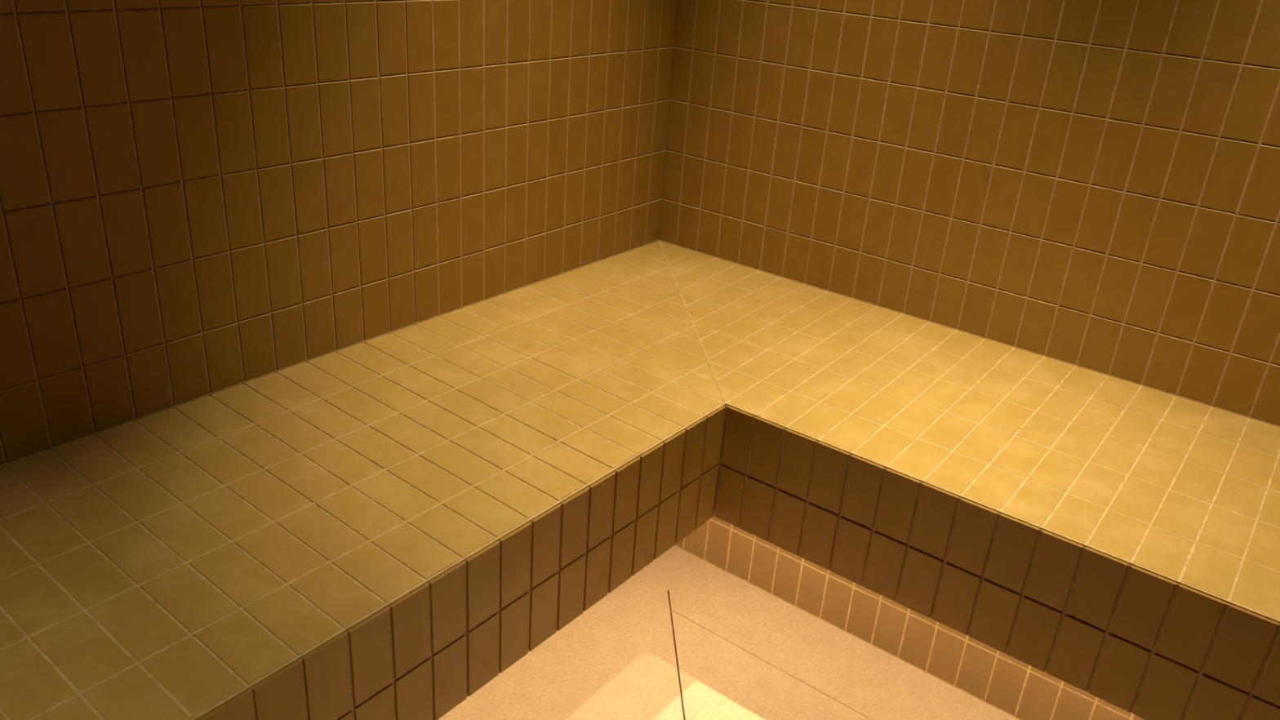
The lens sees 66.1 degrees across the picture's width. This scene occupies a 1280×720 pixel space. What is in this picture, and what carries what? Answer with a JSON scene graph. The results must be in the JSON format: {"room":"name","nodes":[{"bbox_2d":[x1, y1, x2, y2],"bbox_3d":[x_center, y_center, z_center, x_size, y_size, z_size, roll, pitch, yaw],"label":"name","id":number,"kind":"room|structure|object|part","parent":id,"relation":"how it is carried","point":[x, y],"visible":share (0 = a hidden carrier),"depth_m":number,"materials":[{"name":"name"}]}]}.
{"room":"spa","nodes":[
{"label":"spa","id":0,"kind":"room"},
{"bbox_2d":[0,0,677,466],"bbox_3d":[-0.810,-0.491,0.745,0.100,2.438,3.000,21,30,32],"label":"wall","id":1,"kind":"structure","parent":0,"point":[198,197],"depth_m":1.30,"materials":[{"name":"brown tile"}]},
{"bbox_2d":[438,546,1018,719],"bbox_3d":[0.055,0.965,0.606,2.500,0.030,3.000,21,30,32],"label":"floor","id":2,"kind":"structure","parent":0,"point":[684,637],"depth_m":1.59,"materials":[{"name":"beige tile"}]},
{"bbox_2d":[0,240,1279,719],"bbox_3d":[0.072,0.731,0.501,2.297,0.484,2.797,21,30,32],"label":"bench","id":3,"kind":"object","parent":2,"relation":"on","point":[383,526],"visible":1,"depth_m":1.21,"materials":[{"name":"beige tile"}]},
{"bbox_3d":[-0.617,0.252,0.883,0.509,0.026,2.797,21,30,32],"label":"seat","id":4,"kind":"part","parent":3,"relation":"part of","materials":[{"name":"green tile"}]},
{"bbox_3d":[-0.592,0.479,0.594,0.030,0.185,2.270,21,30,32],"label":"panel","id":5,"kind":"part","parent":3,"relation":"part of","materials":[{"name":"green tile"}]},
{"bbox_3d":[0.942,0.481,1.392,2.033,0.306,0.275,21,30,32],"label":"panel","id":6,"kind":"part","parent":3,"relation":"part of","materials":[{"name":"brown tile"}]},
{"bbox_3d":[0.784,0.190,1.239,2.297,0.026,0.522,21,30,32],"label":"seat","id":7,"kind":"part","parent":3,"relation":"part of","materials":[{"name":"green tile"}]},
{"bbox_3d":[0.825,0.416,0.954,1.788,0.185,0.030,21,30,32],"label":"panel","id":8,"kind":"part","parent":3,"relation":"part of","materials":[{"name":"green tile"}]},
{"bbox_2d":[658,0,1279,426],"bbox_3d":[1.061,-0.537,1.140,2.402,2.438,0.100,21,30,32],"label":"wall","id":9,"kind":"structure","parent":0,"point":[1093,184],"depth_m":1.56,"materials":[{"name":"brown tile"}]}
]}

